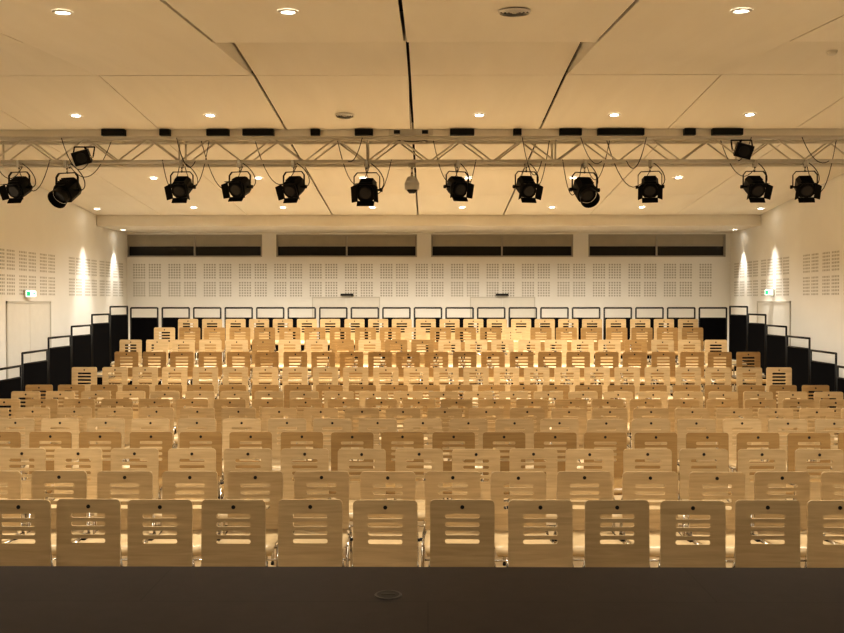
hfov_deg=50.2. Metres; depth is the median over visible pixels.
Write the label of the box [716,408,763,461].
chair
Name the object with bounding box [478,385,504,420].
chair
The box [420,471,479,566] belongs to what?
chair
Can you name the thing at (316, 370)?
chair
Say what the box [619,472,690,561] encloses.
chair
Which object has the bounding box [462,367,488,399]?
chair
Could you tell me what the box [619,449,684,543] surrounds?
chair
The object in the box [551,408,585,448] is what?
chair
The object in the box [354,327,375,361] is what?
chair
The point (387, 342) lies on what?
chair
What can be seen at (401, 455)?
chair
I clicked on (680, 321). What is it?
chair
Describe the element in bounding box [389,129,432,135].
box
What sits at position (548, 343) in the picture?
chair
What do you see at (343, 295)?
light fixture
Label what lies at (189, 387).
chair
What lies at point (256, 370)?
chair
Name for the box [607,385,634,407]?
chair
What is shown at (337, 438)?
chair
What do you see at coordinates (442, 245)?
window
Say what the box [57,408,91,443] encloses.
chair
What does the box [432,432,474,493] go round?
chair
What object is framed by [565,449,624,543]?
chair
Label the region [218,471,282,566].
chair
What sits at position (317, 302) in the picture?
door
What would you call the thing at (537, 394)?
chair
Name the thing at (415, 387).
chair
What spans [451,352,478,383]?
chair
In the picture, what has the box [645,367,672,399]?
chair
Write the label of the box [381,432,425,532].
chair
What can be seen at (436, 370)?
chair
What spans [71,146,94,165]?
loudspeaker
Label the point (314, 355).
chair
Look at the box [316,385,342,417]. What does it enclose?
chair
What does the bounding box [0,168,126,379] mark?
wall
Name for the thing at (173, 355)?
chair
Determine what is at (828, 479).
chair
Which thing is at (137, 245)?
window
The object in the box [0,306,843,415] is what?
railing
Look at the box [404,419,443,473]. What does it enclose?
chair
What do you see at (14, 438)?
chair
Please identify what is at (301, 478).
chair
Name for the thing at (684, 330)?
chair
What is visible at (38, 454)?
chair
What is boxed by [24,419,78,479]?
chair
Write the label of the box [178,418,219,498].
chair
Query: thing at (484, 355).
chair
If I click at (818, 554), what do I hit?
chair
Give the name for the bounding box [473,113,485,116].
recessed light
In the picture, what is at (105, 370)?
chair
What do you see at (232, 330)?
chair
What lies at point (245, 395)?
chair
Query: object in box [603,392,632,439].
chair
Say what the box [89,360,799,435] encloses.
stand
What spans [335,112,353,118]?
air diffuser
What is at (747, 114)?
recessed light
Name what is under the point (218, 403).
chair
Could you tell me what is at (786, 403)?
chair
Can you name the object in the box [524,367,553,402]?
chair
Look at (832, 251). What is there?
acoustic perforation
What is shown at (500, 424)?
chair
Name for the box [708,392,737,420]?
chair
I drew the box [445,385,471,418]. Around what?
chair
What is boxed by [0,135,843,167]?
lighting truss
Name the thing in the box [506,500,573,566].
chair
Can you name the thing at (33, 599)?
stage platform
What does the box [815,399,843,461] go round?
chair
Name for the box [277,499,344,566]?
chair
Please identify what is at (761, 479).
chair
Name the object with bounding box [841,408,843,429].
chair
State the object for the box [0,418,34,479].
chair
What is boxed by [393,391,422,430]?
chair
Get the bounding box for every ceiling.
[0,0,843,214]
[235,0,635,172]
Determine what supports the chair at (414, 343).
on the stand
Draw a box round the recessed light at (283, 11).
[278,9,298,14]
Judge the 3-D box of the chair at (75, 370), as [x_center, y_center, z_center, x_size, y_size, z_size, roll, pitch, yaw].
[-5.607,1.294,14.776,0.500,0.905,0.546,0,1,1]
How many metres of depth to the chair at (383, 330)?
17.92 m
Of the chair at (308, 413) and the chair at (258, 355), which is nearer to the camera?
the chair at (308, 413)
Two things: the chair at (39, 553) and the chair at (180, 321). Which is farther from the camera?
the chair at (180, 321)
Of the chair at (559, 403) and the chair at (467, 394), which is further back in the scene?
the chair at (467, 394)
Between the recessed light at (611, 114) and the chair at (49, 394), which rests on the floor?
the chair at (49, 394)
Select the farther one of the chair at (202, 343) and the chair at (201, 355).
the chair at (202, 343)
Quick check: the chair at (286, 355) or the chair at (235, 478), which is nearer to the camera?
the chair at (235, 478)
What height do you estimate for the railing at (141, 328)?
1.148 m
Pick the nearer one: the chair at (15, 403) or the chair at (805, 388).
the chair at (15, 403)
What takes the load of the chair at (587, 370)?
on the stand
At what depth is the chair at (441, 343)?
16.90 m
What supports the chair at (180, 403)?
on the floor
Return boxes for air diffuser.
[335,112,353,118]
[498,8,530,16]
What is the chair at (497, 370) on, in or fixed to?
on the stand
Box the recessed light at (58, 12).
[52,9,73,15]
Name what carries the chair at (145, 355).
on the stand
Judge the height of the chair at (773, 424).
0.905 m
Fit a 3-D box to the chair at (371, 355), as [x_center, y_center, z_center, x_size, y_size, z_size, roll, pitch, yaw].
[-0.742,1.078,15.755,0.500,0.905,0.546,0,1,0]
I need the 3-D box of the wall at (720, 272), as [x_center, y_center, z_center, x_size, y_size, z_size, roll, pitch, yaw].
[0.144,-0.922,21.587,14.400,5.500,0.200,0,1,0]
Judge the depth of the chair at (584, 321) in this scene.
18.89 m
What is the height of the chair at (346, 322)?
0.905 m
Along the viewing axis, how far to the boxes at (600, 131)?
13.04 m
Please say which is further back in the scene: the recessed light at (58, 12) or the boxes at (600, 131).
the boxes at (600, 131)
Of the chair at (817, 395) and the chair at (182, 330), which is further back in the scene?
the chair at (182, 330)
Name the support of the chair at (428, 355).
on the stand
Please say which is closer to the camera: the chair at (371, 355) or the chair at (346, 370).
the chair at (346, 370)
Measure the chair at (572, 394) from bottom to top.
0.905 m
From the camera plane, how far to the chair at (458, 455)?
7.88 m
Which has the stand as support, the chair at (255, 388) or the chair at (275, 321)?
the chair at (275, 321)
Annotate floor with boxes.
[4,438,837,567]
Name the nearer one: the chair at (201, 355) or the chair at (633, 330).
the chair at (201, 355)
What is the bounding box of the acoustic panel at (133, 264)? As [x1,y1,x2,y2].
[133,264,711,295]
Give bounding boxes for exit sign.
[24,290,35,296]
[765,289,774,294]
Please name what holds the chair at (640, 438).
on the floor
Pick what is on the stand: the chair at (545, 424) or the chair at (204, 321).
the chair at (204, 321)
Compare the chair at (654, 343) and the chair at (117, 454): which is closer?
the chair at (117, 454)
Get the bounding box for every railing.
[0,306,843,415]
[130,307,726,358]
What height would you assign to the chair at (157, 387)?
0.905 m
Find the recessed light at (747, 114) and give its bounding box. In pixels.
[743,113,755,116]
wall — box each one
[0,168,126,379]
[127,173,730,359]
[730,173,843,377]
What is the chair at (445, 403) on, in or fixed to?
on the floor
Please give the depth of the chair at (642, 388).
13.89 m
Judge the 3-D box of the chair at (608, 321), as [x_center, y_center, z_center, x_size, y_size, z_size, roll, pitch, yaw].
[4.069,0.506,18.726,0.500,0.905,0.546,0,1,1]
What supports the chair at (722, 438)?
on the floor
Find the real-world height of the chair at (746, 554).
0.905 m
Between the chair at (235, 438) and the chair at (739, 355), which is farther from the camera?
the chair at (739, 355)
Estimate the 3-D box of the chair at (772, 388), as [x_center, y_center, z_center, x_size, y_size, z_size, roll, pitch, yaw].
[5.566,1.513,13.717,0.500,0.905,0.546,0,1,1]
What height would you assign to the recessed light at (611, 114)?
0.025 m
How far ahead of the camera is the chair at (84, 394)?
12.94 m
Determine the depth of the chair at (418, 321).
18.91 m
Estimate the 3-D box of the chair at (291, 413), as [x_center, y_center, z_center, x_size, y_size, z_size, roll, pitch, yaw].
[-1.733,1.564,10.745,0.500,0.905,0.546,0,1,1]
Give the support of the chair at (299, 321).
on the stand
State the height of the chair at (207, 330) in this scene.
0.905 m
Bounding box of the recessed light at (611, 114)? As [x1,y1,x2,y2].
[608,113,620,116]
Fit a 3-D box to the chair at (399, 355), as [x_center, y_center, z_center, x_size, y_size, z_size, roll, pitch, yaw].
[-0.246,1.078,15.752,0.500,0.905,0.546,0,1,0]
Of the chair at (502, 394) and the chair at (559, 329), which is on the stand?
the chair at (559, 329)
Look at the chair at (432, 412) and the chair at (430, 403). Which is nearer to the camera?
the chair at (432, 412)
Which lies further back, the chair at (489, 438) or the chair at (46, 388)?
the chair at (46, 388)
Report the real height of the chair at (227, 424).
0.905 m
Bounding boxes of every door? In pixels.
[6,301,51,378]
[312,297,379,338]
[470,297,534,354]
[757,301,790,373]
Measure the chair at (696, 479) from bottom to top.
0.905 m
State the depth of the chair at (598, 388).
13.88 m
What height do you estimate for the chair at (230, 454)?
0.905 m
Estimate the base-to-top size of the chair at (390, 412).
0.905 m
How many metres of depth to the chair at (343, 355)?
15.91 m
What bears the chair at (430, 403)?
on the floor
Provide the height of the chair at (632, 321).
0.905 m
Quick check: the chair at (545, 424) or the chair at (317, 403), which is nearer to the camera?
the chair at (545, 424)
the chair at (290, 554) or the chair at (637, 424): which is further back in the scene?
the chair at (637, 424)
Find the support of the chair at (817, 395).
on the floor
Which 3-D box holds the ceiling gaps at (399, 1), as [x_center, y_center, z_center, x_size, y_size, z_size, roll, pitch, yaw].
[0.058,-3.275,8.695,14.400,0.150,25.500,0,1,0]
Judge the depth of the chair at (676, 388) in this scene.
13.87 m
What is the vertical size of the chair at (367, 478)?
0.905 m
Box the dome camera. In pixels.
[405,164,418,193]
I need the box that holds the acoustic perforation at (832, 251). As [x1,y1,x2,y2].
[734,251,838,295]
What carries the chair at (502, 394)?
on the floor
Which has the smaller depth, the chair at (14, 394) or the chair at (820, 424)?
the chair at (820, 424)
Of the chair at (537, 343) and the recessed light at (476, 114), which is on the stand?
the chair at (537, 343)
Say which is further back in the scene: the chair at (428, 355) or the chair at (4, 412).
the chair at (428, 355)
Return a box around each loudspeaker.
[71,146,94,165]
[730,139,754,159]
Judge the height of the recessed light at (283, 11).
0.027 m
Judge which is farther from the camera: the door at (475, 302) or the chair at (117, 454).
the door at (475, 302)
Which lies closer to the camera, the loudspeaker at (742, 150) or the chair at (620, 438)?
the chair at (620, 438)
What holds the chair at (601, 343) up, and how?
on the stand
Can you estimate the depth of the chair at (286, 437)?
8.91 m
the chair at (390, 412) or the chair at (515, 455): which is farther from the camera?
the chair at (390, 412)
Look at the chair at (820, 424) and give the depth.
9.86 m
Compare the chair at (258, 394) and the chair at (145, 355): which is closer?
the chair at (258, 394)
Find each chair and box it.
[0,399,19,428]
[0,408,9,443]
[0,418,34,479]
[0,431,26,517]
[0,448,47,542]
[0,471,24,542]
[0,499,53,565]
[10,471,90,559]
[11,391,40,417]
[15,408,50,447]
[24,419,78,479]
[25,385,52,407]
[26,399,57,430]
[26,432,71,500]
[46,391,74,415]
[51,399,94,443]
[51,448,101,525]
[56,499,122,565]
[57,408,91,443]
[58,385,84,415]
[64,367,98,402]
[72,418,126,467]
[79,432,121,492]
[81,391,110,428]
[82,471,155,560]
[90,385,117,415]
[93,448,161,542]
[96,399,132,443]
[97,367,127,401]
[97,408,131,460]
[109,352,139,383]
[111,340,141,383]
[116,391,144,418]
[122,419,169,497]
[123,385,149,415]
[127,399,170,461]
[127,499,194,565]
[128,408,175,461]
[129,367,157,401]
[130,432,172,490]
[135,352,165,402]
[138,340,169,383]
[149,471,220,560]
[150,391,179,446]
[151,327,174,352]
[153,448,219,541]
[155,385,181,428]
[161,367,186,401]
[166,340,195,384]
[168,352,193,384]
[174,399,207,447]
[177,391,214,446]
[177,408,214,447]
[178,319,197,350]
[178,327,199,364]
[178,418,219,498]
[179,432,223,496]
[187,385,213,406]
[192,352,222,394]
[193,367,218,398]
[194,340,222,373]
[197,319,223,361]
[198,327,224,352]
[201,499,267,566]
[214,399,245,431]
[216,367,249,407]
[218,448,271,563]
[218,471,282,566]
[219,340,249,386]
[219,385,245,406]
[220,391,249,417]
[220,432,271,525]
[221,352,251,394]
[221,408,255,443]
[221,419,260,498]
[224,327,252,371]
[225,319,245,344]
[246,385,278,429]
[249,319,268,350]
[249,352,280,404]
[249,367,277,401]
[250,327,275,356]
[250,340,273,384]
[252,399,283,442]
[254,391,283,419]
[261,408,296,447]
[268,419,307,470]
[271,449,329,564]
[273,319,292,344]
[276,327,301,371]
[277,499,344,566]
[278,340,301,384]
[279,352,308,390]
[281,432,322,480]
[282,367,307,398]
[284,385,310,417]
[289,391,318,418]
[290,399,321,430]
[293,471,352,566]
[297,319,316,344]
[300,327,324,366]
[303,408,337,448]
[305,340,328,376]
[308,352,334,390]
[311,367,337,401]
[312,419,352,470]
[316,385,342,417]
[320,319,339,344]
[323,391,353,429]
[327,327,350,364]
[327,399,358,443]
[329,432,373,498]
[331,340,354,383]
[338,352,362,384]
[338,449,386,526]
[343,367,369,399]
[344,319,364,344]
[345,408,380,448]
[349,385,375,406]
[351,500,418,566]
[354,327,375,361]
[356,340,381,366]
[357,419,396,460]
[359,391,387,418]
[360,471,419,563]
[366,399,397,443]
[368,319,387,339]
[368,352,392,383]
[373,367,398,398]
[380,327,401,354]
[381,385,407,407]
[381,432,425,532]
[383,340,408,367]
[386,408,419,448]
[392,319,411,344]
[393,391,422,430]
[394,449,443,526]
[396,352,421,383]
[402,399,434,443]
[404,367,428,398]
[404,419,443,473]
[405,327,427,354]
[409,340,434,376]
[413,385,439,418]
[416,319,436,361]
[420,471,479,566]
[422,352,450,383]
[426,408,462,454]
[428,499,495,566]
[429,391,457,420]
[430,327,452,373]
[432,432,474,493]
[433,367,460,399]
[437,340,462,384]
[439,319,459,339]
[441,399,471,443]
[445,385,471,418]
[447,419,487,498]
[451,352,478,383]
[451,449,505,565]
[453,327,478,373]
[462,319,482,361]
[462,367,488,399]
[463,391,492,429]
[464,340,488,376]
[469,408,503,448]
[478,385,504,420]
[479,327,503,373]
[479,352,507,383]
[479,399,510,443]
[480,432,524,501]
[487,319,507,361]
[490,340,516,384]
[491,472,553,561]
[493,367,520,398]
[495,419,533,468]
[499,391,527,407]
[504,327,528,373]
[506,449,557,542]
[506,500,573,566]
[508,352,536,383]
[509,408,544,443]
[510,385,536,407]
[511,319,530,341]
[516,399,550,443]
[517,340,540,384]
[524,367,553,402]
[529,327,554,354]
[533,391,562,429]
[534,432,576,473]
[535,319,555,350]
[537,352,565,383]
[540,419,583,468]
[542,385,569,416]
[544,340,571,383]
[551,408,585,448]
[553,471,622,560]
[554,367,584,398]
[555,327,579,351]
[555,399,586,431]
[558,319,581,350]
[565,352,594,383]
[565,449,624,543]
[568,391,597,419]
[570,340,597,383]
[575,385,601,410]
[580,327,605,362]
[582,319,605,348]
[583,500,649,566]
[584,367,614,402]
[584,432,626,494]
[587,419,624,460]
[592,399,630,447]
[592,408,630,448]
[594,352,624,402]
[596,340,621,383]
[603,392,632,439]
[604,319,630,350]
[605,327,631,362]
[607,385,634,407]
[614,367,639,399]
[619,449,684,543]
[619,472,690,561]
[621,352,651,398]
[623,340,652,383]
[628,399,661,445]
[629,319,649,361]
[630,328,652,362]
[631,408,678,478]
[632,419,679,479]
[634,432,691,533]
[638,392,667,408]
[639,385,666,407]
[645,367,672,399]
[650,340,679,386]
[651,352,674,390]
[653,319,673,350]
[657,328,683,362]
[658,500,725,567]
[668,399,699,432]
[673,385,699,407]
[673,392,702,429]
[675,319,703,361]
[675,367,703,401]
[675,408,709,444]
[677,340,706,384]
[677,419,715,465]
[678,449,731,542]
[680,352,704,395]
[682,327,703,351]
[685,472,760,561]
[686,432,731,494]
[702,340,734,386]
[703,367,730,407]
[704,385,740,417]
[706,399,738,418]
[708,352,735,385]
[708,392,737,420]
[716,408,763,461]
[723,419,762,471]
[732,500,800,567]
[734,352,765,391]
[736,367,765,398]
[736,433,794,533]
[738,385,764,417]
[738,449,805,562]
[743,392,781,429]
[744,399,775,431]
[751,472,830,561]
[758,408,792,448]
[766,367,799,399]
[766,419,807,471]
[769,385,796,417]
[777,392,807,417]
[782,399,814,461]
[787,433,830,485]
[793,449,843,499]
[799,408,833,461]
[802,385,828,407]
[804,500,843,567]
[813,419,843,468]
[814,392,842,417]
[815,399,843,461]
[821,472,843,543]
[838,433,843,450]
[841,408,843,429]
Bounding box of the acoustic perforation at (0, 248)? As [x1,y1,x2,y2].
[0,248,122,295]
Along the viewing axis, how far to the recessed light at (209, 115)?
12.38 m
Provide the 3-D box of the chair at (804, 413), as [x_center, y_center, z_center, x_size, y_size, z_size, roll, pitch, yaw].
[4.769,1.565,10.705,0.500,0.905,0.546,0,1,-1]
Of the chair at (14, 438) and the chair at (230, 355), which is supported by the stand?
the chair at (230, 355)
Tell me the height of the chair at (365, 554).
0.905 m
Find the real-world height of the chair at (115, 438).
0.905 m
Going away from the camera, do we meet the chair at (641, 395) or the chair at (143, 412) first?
the chair at (143, 412)
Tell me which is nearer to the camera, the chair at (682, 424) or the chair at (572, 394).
the chair at (682, 424)
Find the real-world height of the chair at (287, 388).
0.905 m
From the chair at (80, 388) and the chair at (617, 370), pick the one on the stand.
the chair at (617, 370)
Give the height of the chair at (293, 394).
0.905 m
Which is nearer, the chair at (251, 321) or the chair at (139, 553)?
the chair at (139, 553)
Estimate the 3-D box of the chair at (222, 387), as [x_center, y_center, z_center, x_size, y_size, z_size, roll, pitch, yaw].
[-2.927,1.512,13.757,0.500,0.905,0.546,0,1,0]
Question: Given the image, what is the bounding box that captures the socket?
[374,590,401,599]
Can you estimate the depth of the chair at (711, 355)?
15.87 m
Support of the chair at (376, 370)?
on the stand
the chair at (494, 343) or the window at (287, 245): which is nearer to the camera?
the chair at (494, 343)
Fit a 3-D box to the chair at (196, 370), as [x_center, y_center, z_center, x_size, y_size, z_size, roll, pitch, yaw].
[-3.597,1.294,14.781,0.500,0.905,0.546,0,1,0]
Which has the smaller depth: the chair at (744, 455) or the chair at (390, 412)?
the chair at (744, 455)
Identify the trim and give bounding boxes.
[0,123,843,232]
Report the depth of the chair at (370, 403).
11.92 m
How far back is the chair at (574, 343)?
16.89 m
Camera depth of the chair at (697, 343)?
16.87 m
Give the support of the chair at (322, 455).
on the floor
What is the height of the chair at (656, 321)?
0.905 m
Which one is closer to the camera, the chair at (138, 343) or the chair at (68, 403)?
the chair at (68, 403)
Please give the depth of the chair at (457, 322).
18.90 m
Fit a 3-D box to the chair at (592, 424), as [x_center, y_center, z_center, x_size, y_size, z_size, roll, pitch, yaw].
[2.023,1.582,9.712,0.500,0.905,0.546,0,1,-1]
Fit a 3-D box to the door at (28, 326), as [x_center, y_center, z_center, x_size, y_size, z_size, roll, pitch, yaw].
[-7.054,0.819,16.264,0.072,2.197,1.800,0,1,0]
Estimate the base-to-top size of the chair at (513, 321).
0.905 m
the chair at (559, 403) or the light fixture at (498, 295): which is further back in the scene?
the light fixture at (498, 295)
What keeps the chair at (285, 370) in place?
on the stand
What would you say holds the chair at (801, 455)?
on the floor
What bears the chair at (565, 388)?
on the floor
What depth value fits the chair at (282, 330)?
17.92 m
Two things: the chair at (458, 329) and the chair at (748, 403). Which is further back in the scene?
the chair at (458, 329)
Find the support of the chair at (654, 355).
on the stand
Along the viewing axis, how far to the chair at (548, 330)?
17.88 m
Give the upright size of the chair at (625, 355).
0.905 m
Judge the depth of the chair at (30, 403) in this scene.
11.94 m
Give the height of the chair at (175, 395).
0.905 m
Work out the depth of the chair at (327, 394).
12.92 m
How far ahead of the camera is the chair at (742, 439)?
8.86 m
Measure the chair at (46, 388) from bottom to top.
0.905 m
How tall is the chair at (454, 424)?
0.905 m
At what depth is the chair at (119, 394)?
12.94 m
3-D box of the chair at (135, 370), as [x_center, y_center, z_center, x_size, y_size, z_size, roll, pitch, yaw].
[-4.597,1.294,14.784,0.500,0.905,0.546,0,1,0]
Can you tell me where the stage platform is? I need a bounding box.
[0,566,843,632]
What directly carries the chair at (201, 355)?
on the stand
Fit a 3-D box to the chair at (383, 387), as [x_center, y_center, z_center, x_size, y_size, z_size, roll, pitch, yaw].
[-0.427,1.512,13.744,0.500,0.905,0.546,0,1,0]
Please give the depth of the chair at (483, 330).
17.89 m
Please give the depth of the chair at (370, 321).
18.92 m
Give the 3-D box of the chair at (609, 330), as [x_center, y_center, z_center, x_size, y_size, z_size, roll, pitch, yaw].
[3.875,0.674,17.728,0.500,0.905,0.546,0,1,-1]
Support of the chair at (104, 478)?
on the floor
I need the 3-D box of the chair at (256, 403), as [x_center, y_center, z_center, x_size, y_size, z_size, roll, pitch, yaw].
[-2.041,1.547,11.749,0.500,0.905,0.546,0,1,0]
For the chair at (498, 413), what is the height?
0.905 m
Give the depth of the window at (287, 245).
21.54 m
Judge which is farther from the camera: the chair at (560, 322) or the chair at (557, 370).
the chair at (560, 322)
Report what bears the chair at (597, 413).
on the floor
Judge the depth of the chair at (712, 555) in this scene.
5.84 m
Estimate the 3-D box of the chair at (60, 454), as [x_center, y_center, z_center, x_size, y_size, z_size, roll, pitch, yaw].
[-3.026,1.615,7.756,0.500,0.905,0.546,0,1,0]
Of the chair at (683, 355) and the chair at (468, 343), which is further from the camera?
the chair at (468, 343)
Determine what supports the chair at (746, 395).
on the floor
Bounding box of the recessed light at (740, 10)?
[730,8,751,13]
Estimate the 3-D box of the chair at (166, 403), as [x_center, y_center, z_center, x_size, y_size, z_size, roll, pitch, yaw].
[-3.549,1.546,11.769,0.500,0.905,0.546,0,1,1]
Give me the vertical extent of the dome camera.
0.335 m
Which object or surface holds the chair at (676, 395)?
on the floor
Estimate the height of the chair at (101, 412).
0.905 m
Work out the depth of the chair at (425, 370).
14.90 m
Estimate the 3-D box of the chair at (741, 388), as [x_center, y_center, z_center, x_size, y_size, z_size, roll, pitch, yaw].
[5.077,1.513,13.706,0.500,0.905,0.546,0,1,-1]
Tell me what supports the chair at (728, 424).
on the floor
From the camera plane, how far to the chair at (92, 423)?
9.93 m
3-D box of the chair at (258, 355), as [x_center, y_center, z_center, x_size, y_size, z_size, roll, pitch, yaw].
[-2.750,1.077,15.774,0.500,0.905,0.546,0,1,1]
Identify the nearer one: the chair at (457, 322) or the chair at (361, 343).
the chair at (361, 343)
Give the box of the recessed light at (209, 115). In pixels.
[204,113,215,117]
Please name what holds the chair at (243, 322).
on the stand
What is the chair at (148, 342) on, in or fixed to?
on the stand
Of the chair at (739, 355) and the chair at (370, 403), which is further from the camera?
the chair at (739, 355)
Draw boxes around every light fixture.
[341,294,352,296]
[496,294,508,296]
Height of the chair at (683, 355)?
0.905 m
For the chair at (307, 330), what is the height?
0.905 m
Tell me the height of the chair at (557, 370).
0.905 m
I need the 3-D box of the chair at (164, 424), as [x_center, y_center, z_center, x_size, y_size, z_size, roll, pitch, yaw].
[-2.991,1.581,9.746,0.500,0.905,0.546,0,1,1]
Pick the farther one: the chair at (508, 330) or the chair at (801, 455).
the chair at (508, 330)
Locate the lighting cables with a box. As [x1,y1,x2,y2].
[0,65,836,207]
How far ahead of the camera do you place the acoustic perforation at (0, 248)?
17.11 m
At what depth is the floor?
8.20 m
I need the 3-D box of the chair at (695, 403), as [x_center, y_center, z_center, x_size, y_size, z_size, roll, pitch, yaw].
[3.456,1.547,11.724,0.500,0.905,0.546,0,1,1]
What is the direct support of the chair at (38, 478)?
on the floor
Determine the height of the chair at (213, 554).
0.905 m
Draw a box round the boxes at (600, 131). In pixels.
[101,128,742,135]
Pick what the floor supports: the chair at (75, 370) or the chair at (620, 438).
the chair at (620, 438)
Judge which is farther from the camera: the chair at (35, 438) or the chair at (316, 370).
the chair at (316, 370)
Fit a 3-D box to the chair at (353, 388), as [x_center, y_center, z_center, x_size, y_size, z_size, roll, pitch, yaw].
[-0.922,1.512,13.754,0.500,0.905,0.546,0,1,0]
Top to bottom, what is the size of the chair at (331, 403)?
0.905 m
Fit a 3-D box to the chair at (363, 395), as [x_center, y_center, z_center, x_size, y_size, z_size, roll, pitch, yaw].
[-0.699,1.529,12.757,0.500,0.905,0.546,0,1,1]
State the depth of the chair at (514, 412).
10.89 m
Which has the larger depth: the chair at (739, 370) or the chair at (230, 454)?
the chair at (739, 370)
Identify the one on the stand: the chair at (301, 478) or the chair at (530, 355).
the chair at (530, 355)
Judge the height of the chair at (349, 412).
0.905 m
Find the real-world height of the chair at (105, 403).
0.905 m
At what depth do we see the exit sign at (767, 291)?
18.76 m
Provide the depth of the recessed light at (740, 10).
7.33 m
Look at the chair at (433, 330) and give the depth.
17.91 m
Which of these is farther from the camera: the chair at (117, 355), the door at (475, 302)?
the door at (475, 302)
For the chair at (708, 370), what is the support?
on the stand
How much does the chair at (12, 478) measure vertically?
0.905 m
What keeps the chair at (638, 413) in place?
on the floor
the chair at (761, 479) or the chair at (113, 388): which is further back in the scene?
the chair at (113, 388)
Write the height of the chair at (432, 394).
0.905 m
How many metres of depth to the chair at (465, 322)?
18.89 m
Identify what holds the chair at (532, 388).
on the floor
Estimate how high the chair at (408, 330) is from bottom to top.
0.905 m
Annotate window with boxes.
[127,235,261,256]
[276,234,416,256]
[431,234,572,256]
[588,234,725,256]
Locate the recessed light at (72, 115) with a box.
[69,114,81,117]
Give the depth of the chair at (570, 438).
8.88 m
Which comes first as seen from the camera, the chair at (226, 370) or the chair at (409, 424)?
the chair at (409, 424)
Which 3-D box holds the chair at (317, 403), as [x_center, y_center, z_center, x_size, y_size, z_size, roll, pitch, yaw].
[-1.542,1.546,11.755,0.500,0.905,0.546,0,1,0]
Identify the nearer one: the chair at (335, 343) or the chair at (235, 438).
the chair at (235, 438)
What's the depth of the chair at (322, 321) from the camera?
18.91 m
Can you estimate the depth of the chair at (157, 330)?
17.94 m
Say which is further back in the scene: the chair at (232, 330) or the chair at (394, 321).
the chair at (394, 321)
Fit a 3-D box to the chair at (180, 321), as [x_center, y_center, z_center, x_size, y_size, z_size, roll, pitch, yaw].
[-4.922,0.505,18.773,0.500,0.905,0.546,0,1,0]
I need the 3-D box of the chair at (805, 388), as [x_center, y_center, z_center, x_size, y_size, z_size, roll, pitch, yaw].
[6.068,1.513,13.712,0.500,0.905,0.546,0,1,0]
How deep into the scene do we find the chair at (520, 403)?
11.90 m
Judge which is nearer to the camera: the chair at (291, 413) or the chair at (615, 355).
the chair at (291, 413)
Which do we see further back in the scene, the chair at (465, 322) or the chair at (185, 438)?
the chair at (465, 322)
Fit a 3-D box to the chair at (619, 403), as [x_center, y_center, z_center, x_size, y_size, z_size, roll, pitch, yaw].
[2.453,1.547,11.729,0.500,0.905,0.546,0,1,0]
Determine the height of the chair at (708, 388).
0.905 m
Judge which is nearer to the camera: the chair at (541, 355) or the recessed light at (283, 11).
the recessed light at (283, 11)
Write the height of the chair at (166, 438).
0.905 m
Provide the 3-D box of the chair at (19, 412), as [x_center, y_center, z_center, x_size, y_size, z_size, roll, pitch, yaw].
[-4.733,1.563,10.769,0.500,0.905,0.546,0,1,1]
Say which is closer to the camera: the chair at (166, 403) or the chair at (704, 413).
the chair at (704, 413)
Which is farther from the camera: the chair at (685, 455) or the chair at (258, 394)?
the chair at (258, 394)
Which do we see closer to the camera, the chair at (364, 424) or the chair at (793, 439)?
the chair at (793, 439)
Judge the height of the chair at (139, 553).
0.905 m
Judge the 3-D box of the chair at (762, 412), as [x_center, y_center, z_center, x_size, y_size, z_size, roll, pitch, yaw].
[4.273,1.564,10.719,0.500,0.905,0.546,0,1,1]
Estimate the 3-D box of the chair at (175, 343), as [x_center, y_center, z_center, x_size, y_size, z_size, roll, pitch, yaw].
[-4.489,0.890,16.779,0.500,0.905,0.546,0,1,0]
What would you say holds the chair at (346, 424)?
on the floor
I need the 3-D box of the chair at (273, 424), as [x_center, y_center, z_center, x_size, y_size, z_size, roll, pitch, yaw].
[-1.491,1.581,9.754,0.500,0.905,0.546,0,1,1]
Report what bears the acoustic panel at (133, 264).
attached to the wall at (720, 272)
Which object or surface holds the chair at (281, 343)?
on the stand
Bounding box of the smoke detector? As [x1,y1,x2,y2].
[827,50,837,55]
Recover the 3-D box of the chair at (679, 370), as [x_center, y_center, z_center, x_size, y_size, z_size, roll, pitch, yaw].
[4.402,1.296,14.712,0.500,0.905,0.546,0,1,0]
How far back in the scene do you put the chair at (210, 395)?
12.93 m
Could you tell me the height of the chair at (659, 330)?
0.905 m
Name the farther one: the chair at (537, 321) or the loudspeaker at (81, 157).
the chair at (537, 321)
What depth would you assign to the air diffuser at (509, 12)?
7.33 m
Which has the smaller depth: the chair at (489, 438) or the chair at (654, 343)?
the chair at (489, 438)
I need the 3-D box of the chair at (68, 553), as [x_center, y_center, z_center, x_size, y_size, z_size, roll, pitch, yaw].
[-2.187,1.650,5.727,0.500,0.905,0.546,0,1,1]
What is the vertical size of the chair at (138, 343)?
0.905 m
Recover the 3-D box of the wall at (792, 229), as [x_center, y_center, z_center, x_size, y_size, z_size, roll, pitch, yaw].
[7.358,-0.700,8.690,0.200,5.500,25.900,0,1,0]
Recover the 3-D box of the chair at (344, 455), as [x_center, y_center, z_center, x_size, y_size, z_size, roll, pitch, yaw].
[-0.532,1.616,7.722,0.500,0.905,0.546,0,1,1]
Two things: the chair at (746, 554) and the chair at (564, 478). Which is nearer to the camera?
the chair at (746, 554)
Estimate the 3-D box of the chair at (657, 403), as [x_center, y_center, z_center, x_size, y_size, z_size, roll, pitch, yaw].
[2.954,1.547,11.733,0.500,0.905,0.546,0,1,1]

